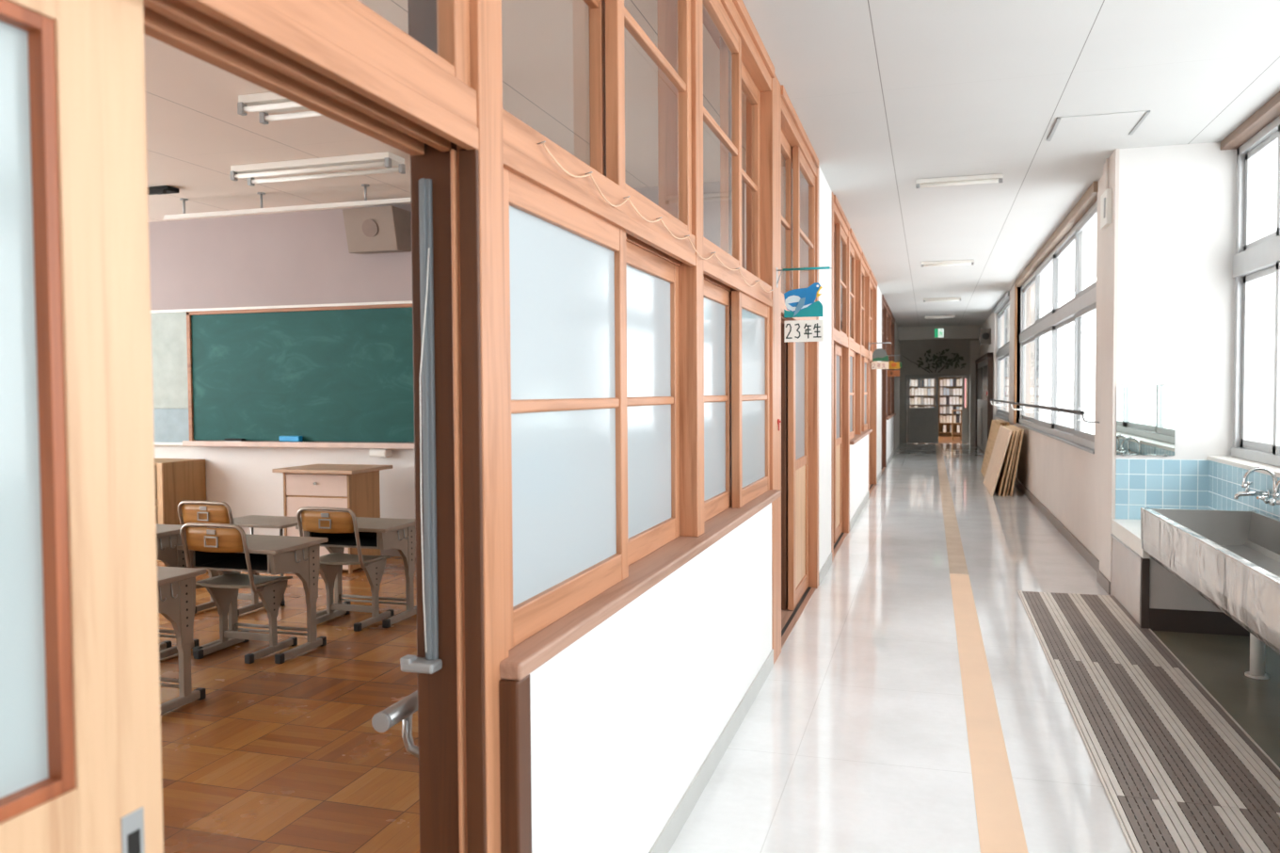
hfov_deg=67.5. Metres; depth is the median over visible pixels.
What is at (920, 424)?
door
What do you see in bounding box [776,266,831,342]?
sign
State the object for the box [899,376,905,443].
wall
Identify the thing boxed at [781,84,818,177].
trim
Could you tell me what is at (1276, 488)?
gooseneck faucet
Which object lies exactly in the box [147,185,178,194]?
bracket
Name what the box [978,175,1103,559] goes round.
wall
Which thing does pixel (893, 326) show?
trim
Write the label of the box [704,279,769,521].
window
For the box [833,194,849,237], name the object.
trim
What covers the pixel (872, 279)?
trim
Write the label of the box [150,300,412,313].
trim rail
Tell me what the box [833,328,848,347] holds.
trim
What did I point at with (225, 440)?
eraser
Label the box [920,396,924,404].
book
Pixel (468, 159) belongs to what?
trim
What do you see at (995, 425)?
wooden board
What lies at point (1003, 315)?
window
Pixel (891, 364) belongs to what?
sign
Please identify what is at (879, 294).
wall
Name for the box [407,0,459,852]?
trim
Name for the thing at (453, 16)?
window
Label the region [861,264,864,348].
window
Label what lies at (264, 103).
ceiling lamp
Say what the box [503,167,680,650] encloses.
window
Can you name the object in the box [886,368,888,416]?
window
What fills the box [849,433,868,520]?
wall
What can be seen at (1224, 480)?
wall tiles
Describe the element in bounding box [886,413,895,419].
trim
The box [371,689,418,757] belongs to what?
grab rail
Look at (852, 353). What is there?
window
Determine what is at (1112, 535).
trim
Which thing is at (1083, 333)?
window pane
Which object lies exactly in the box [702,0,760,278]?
window
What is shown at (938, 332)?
exit sign
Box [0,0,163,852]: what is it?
door
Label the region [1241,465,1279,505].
gooseneck faucet
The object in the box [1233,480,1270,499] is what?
faucet
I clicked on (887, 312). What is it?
window
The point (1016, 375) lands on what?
trim
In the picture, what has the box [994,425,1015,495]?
wooden board
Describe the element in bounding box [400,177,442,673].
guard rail
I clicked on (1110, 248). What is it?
wall
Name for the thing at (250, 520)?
table
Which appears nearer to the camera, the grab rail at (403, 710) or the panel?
the grab rail at (403, 710)
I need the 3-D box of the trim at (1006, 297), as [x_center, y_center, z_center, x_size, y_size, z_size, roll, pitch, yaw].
[6.332,-2.145,16.666,0.130,0.079,3.500,0,2,17]
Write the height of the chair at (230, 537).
0.713 m
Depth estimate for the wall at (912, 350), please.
24.34 m
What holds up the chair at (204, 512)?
on the floor
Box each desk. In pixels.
[156,523,199,659]
[157,565,206,714]
[176,533,328,663]
[272,464,392,573]
[295,516,416,627]
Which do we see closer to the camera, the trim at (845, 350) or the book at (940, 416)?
the trim at (845, 350)
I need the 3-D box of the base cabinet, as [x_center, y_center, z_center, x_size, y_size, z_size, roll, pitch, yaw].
[-4.625,0.687,8.496,1.440,0.785,0.505,0,2,17]
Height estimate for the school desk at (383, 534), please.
0.585 m
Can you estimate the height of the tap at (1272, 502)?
0.044 m
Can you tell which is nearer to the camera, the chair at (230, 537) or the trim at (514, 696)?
the trim at (514, 696)
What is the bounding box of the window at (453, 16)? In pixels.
[339,0,470,86]
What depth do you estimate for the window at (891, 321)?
19.86 m
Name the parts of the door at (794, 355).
pane, panel, rail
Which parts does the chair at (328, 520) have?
plate, backrest, plate, leg, frame, seat, plate, leg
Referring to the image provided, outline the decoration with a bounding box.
[904,348,966,372]
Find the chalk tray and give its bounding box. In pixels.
[182,440,414,448]
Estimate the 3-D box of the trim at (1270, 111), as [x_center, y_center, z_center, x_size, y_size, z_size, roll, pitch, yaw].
[2.205,-1.574,0.791,0.250,0.054,10.900,0,2,17]
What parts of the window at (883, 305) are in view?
sash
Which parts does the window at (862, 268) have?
pane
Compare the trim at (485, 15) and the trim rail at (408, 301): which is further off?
the trim rail at (408, 301)
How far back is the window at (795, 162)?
5.69 m
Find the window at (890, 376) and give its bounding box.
[890,376,892,415]
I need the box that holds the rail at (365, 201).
[162,183,410,219]
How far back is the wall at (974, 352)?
23.90 m
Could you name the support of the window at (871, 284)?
in the wall at (879, 294)
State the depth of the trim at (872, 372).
13.82 m
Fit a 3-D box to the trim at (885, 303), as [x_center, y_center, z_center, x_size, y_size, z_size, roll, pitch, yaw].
[4.076,-2.100,16.199,0.142,0.109,1.500,0,2,17]
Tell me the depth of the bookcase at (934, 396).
28.58 m
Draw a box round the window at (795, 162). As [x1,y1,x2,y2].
[781,130,815,302]
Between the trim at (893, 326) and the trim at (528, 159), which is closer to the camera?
the trim at (528, 159)
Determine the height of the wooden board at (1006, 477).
0.847 m
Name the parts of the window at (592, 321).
pane, pane, sash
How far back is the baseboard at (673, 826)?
3.32 m
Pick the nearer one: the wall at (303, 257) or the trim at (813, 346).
the trim at (813, 346)
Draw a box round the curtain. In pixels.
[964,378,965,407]
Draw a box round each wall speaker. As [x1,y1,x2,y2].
[342,205,411,254]
[979,328,991,345]
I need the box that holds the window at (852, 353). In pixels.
[849,338,860,439]
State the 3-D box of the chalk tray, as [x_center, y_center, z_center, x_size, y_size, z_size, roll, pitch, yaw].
[-2.274,0.156,7.971,3.640,0.045,0.115,0,2,17]
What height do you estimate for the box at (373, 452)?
0.065 m
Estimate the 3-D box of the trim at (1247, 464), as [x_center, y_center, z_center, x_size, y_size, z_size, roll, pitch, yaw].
[2.195,0.394,0.867,0.295,0.025,10.900,0,2,17]
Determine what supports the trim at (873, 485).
attached to the wall at (858, 451)
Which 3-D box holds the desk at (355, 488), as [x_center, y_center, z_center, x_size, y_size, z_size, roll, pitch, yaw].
[-2.389,0.709,7.495,0.700,0.785,0.570,0,2,17]
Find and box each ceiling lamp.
[230,151,405,186]
[237,91,323,124]
[915,173,1003,188]
[921,259,974,267]
[923,297,960,302]
[924,315,955,319]
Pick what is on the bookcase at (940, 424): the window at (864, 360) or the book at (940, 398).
the book at (940, 398)
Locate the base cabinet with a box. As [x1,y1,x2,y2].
[154,458,206,524]
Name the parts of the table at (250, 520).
leg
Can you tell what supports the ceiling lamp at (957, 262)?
attached to the ceiling
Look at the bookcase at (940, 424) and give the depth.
28.40 m
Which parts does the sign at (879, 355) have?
name plate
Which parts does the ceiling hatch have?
rail, rail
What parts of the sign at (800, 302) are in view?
name plate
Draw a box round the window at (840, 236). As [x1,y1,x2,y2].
[833,224,847,335]
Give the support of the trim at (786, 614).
attached to the wall at (824, 191)
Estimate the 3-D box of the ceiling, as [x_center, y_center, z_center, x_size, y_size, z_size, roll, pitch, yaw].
[0.091,-2.021,11.343,10.800,0.120,29.900,0,2,17]
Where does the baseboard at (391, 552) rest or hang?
attached to the wall at (303, 257)
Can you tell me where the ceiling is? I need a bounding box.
[144,0,1279,326]
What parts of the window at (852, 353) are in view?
pane, sash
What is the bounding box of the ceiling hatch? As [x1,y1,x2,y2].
[1047,110,1150,141]
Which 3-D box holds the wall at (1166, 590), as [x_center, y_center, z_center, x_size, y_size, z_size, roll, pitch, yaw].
[3.232,0.926,5.762,0.555,0.405,0.958,0,2,17]
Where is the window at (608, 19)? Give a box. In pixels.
[582,0,691,233]
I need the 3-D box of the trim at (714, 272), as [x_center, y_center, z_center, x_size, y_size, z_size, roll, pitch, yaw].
[0.367,-0.604,3.959,0.128,0.100,1.490,0,2,17]
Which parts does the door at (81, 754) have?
pane, finger pull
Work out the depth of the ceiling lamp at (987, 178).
6.98 m
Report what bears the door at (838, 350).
on the trim at (844, 535)
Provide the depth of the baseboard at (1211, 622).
5.30 m
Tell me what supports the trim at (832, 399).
attached to the wall at (824, 191)
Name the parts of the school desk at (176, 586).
frame, leg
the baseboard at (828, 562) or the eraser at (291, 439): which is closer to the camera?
the baseboard at (828, 562)
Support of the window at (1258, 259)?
in the wall
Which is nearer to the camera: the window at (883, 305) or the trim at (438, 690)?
the trim at (438, 690)
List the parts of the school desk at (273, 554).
frame, leg, frame, leg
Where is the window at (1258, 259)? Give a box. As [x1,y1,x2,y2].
[1231,115,1279,466]
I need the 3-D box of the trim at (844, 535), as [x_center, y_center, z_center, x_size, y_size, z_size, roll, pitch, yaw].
[1.697,1.041,8.427,0.137,0.006,1.470,0,2,17]
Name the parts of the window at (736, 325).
pane, sash, sash, pane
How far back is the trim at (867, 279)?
12.15 m
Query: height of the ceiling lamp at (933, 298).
0.059 m
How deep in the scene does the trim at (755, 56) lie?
4.07 m
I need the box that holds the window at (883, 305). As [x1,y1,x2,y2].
[881,304,883,349]
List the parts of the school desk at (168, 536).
frame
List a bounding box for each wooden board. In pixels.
[980,419,1001,477]
[983,425,1011,495]
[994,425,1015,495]
[998,418,1009,425]
[1001,425,1019,495]
[1005,424,1021,495]
[1008,424,1023,495]
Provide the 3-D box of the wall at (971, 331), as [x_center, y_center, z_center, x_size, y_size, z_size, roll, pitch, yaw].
[7.182,-2.264,23.147,2.250,0.310,0.200,0,2,17]
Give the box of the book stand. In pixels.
[951,409,961,440]
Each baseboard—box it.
[380,548,415,557]
[648,649,773,852]
[818,552,831,585]
[849,490,869,530]
[876,469,881,483]
[886,449,894,465]
[1014,477,1099,572]
[1096,569,1110,594]
[1149,608,1249,636]
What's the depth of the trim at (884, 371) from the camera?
16.97 m
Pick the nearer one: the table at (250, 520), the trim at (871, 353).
the table at (250, 520)
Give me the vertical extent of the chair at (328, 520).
0.713 m
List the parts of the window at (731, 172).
sash, sash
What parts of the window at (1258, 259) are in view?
sash, sash, sash, sash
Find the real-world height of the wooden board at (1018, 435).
0.855 m
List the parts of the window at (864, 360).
pane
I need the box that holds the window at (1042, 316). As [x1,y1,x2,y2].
[990,200,1099,448]
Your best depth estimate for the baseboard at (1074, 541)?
8.89 m
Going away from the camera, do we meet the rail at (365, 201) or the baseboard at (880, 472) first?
the rail at (365, 201)
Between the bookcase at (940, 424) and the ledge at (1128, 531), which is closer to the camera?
the ledge at (1128, 531)
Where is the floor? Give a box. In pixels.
[157,435,1279,852]
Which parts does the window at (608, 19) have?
sash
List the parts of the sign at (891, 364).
name plate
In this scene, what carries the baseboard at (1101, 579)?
attached to the wall at (1110, 248)
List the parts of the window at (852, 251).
pane, sash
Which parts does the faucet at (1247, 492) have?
valve stem, spout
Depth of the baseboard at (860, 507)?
10.40 m
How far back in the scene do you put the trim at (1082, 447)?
9.10 m
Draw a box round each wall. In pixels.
[148,179,744,535]
[529,502,771,852]
[744,165,831,571]
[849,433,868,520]
[876,285,881,477]
[886,321,899,460]
[897,324,982,339]
[899,331,1074,428]
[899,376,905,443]
[969,340,979,444]
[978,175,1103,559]
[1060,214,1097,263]
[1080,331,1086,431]
[1099,148,1119,594]
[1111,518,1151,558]
[1111,537,1222,623]
[1116,142,1278,459]
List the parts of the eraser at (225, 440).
handle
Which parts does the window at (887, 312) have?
pane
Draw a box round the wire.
[537,141,771,292]
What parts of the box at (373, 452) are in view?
drawer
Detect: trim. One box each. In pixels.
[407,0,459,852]
[449,148,465,852]
[456,0,509,852]
[458,148,486,852]
[498,673,531,852]
[499,489,781,680]
[502,108,696,266]
[656,0,703,536]
[702,0,774,92]
[703,240,772,306]
[746,73,781,663]
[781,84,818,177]
[781,292,816,323]
[781,586,811,637]
[781,587,815,648]
[800,167,818,588]
[831,192,833,560]
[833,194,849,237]
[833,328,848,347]
[833,532,844,548]
[833,532,847,556]
[834,230,849,532]
[849,227,862,260]
[849,429,872,444]
[854,254,862,433]
[861,251,870,276]
[864,272,870,490]
[869,269,877,289]
[869,286,877,484]
[869,352,875,362]
[869,483,875,494]
[880,294,882,469]
[881,308,886,466]
[882,294,887,308]
[886,304,895,324]
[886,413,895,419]
[887,314,891,415]
[892,321,895,413]
[993,290,1009,313]
[993,415,1008,421]
[1013,283,1020,423]
[1015,181,1098,287]
[1015,422,1094,453]
[1110,533,1141,559]
[1139,557,1150,628]
[1207,455,1279,477]
[1220,91,1279,150]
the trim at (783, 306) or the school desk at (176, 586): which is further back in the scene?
the trim at (783, 306)
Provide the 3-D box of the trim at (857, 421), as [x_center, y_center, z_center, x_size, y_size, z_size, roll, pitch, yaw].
[2.403,-0.932,10.696,0.130,2.037,0.120,0,2,17]
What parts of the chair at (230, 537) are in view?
plate, backrest, plate, frame, leg, seat, plate, leg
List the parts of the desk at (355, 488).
drawer, panel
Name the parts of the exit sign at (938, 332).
green panel, white panel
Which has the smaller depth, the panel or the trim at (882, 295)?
the panel
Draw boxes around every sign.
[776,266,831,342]
[868,341,891,368]
[887,354,902,376]
[934,328,943,337]
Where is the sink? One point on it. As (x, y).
(1230, 558)
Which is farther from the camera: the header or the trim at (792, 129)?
the trim at (792, 129)
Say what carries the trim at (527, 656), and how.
on the wall at (625, 717)
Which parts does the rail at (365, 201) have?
rail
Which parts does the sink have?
leg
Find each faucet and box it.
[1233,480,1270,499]
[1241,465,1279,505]
[1273,479,1279,497]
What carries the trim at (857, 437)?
on the wall at (858, 451)
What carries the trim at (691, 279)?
attached to the wall at (625, 717)
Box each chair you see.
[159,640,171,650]
[177,500,263,615]
[179,522,297,663]
[296,506,394,631]
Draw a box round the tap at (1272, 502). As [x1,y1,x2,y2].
[1268,498,1279,505]
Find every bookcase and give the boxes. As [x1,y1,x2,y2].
[910,378,936,407]
[938,376,966,436]
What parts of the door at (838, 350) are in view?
pane, panel, rail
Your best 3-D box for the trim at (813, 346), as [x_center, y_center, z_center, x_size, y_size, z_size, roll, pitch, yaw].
[1.162,-0.344,6.593,0.130,2.909,0.110,0,2,17]
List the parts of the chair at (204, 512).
backrest, frame, plate, leg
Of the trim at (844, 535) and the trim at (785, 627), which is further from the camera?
the trim at (844, 535)
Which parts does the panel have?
panel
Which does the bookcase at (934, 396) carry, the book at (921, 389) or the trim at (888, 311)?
the book at (921, 389)
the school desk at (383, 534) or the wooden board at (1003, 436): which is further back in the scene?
the wooden board at (1003, 436)
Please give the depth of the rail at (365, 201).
7.32 m
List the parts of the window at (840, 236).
sash, pane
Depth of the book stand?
26.06 m
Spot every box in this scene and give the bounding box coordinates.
[368,448,392,456]
[1100,158,1112,229]
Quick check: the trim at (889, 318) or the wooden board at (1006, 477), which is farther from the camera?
the trim at (889, 318)
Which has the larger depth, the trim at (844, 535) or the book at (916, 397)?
the book at (916, 397)
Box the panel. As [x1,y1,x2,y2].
[150,311,189,445]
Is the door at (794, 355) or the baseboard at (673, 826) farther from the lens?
the door at (794, 355)
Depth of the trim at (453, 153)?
1.65 m
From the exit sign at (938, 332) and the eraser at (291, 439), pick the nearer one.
the eraser at (291, 439)
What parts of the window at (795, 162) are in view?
sash, sash, pane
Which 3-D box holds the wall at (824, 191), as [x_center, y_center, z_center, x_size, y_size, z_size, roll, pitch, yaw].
[1.123,-0.363,7.147,0.515,2.910,0.930,0,2,17]
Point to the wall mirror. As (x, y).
(1145, 414)
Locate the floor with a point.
(855, 739)
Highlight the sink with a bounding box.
[1140,507,1279,679]
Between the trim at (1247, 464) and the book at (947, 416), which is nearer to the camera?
the trim at (1247, 464)
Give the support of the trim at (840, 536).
attached to the wall at (824, 191)
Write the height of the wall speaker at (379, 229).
0.340 m
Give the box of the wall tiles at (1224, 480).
[1208,460,1279,519]
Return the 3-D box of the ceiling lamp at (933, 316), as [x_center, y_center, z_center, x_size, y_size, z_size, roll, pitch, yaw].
[6.222,-2.268,19.883,0.600,0.059,0.080,0,2,17]
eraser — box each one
[224,438,245,441]
[278,435,303,442]
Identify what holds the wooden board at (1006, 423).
on the floor
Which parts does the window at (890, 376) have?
pane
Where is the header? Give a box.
[143,0,479,155]
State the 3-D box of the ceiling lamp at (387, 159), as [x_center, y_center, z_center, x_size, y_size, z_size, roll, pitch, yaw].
[-2.168,-1.724,6.424,1.220,0.099,0.210,0,2,17]
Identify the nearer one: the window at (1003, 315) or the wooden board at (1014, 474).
the wooden board at (1014, 474)
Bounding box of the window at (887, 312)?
[886,311,888,361]
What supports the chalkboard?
attached to the wall at (303, 257)
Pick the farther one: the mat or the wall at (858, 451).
the wall at (858, 451)
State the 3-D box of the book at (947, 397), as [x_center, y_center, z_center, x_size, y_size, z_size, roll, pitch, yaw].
[9.101,-0.769,28.330,0.086,0.236,0.180,0,2,17]
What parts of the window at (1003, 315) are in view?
sash, sash, pane, pane, sash, pane, sash, pane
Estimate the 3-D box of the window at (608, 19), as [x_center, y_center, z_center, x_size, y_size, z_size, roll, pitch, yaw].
[-0.085,-1.066,2.419,0.080,0.938,1.485,0,2,17]
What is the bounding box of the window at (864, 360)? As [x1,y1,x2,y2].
[861,346,869,431]
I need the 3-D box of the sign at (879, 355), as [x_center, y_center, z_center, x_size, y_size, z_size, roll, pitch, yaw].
[3.023,-0.893,12.067,0.275,0.340,0.040,0,2,17]
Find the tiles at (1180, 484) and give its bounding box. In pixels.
[1115,458,1209,519]
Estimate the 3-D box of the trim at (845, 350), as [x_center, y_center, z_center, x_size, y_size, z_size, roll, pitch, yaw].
[1.933,-0.438,9.147,0.130,2.909,0.150,0,2,17]
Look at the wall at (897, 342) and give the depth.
21.83 m
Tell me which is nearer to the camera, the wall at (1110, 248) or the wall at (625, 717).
the wall at (625, 717)
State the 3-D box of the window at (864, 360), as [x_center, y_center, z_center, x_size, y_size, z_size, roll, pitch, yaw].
[2.636,-0.437,11.480,0.128,0.990,1.480,0,2,17]
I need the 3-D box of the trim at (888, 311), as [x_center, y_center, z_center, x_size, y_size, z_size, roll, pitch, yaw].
[4.903,-2.202,18.936,0.142,0.109,3.980,0,2,17]
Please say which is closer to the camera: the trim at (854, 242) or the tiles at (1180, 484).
the tiles at (1180, 484)
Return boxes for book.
[913,396,917,404]
[920,387,924,395]
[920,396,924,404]
[939,397,943,404]
[939,415,943,422]
[945,396,949,404]
[945,415,949,422]
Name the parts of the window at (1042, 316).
sash, pane, sash, pane, rail, pane, pane, window handrail, sash, sash, pane, pane, sash, sash, sash, sash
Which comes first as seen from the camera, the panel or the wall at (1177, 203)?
the wall at (1177, 203)
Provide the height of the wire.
0.049 m
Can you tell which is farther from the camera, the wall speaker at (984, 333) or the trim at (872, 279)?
the wall speaker at (984, 333)
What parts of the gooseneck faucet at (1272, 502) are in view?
handle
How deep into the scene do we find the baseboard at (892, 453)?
18.64 m
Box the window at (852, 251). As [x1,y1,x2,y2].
[849,243,855,341]
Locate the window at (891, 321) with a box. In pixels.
[891,320,892,360]
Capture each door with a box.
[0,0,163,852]
[781,323,808,609]
[833,344,842,543]
[904,373,969,443]
[975,352,993,452]
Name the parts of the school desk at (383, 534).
frame, leg, frame, leg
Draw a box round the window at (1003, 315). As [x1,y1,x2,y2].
[996,300,1009,418]
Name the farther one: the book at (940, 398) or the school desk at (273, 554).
the book at (940, 398)
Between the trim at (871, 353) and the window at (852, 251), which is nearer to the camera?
the window at (852, 251)
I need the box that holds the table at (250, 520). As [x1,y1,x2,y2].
[216,514,302,605]
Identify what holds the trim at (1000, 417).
on the wall at (1064, 477)
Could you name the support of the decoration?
attached to the wall at (912, 350)
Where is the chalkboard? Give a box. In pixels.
[182,303,414,448]
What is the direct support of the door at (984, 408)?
in the wall at (1064, 477)
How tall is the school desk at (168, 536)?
0.660 m
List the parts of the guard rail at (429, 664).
cord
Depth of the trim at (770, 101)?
4.70 m
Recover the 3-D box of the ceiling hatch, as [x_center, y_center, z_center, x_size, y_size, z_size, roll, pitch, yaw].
[2.692,-1.770,5.654,0.480,0.011,0.500,0,2,17]
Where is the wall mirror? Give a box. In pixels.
[1116,384,1175,456]
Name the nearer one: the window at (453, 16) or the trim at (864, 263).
the window at (453, 16)
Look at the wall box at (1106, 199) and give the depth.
6.39 m
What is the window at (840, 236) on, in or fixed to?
in the wall at (824, 191)
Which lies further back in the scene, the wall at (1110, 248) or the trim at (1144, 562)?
the wall at (1110, 248)
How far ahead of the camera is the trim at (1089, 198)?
8.93 m
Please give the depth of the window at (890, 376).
19.82 m
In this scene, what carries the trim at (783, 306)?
attached to the wall at (824, 191)
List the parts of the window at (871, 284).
pane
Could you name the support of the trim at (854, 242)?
attached to the ceiling
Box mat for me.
[1017,590,1279,852]
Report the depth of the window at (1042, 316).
10.31 m
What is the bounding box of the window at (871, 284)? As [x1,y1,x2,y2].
[869,280,872,352]
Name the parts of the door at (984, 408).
pane, pane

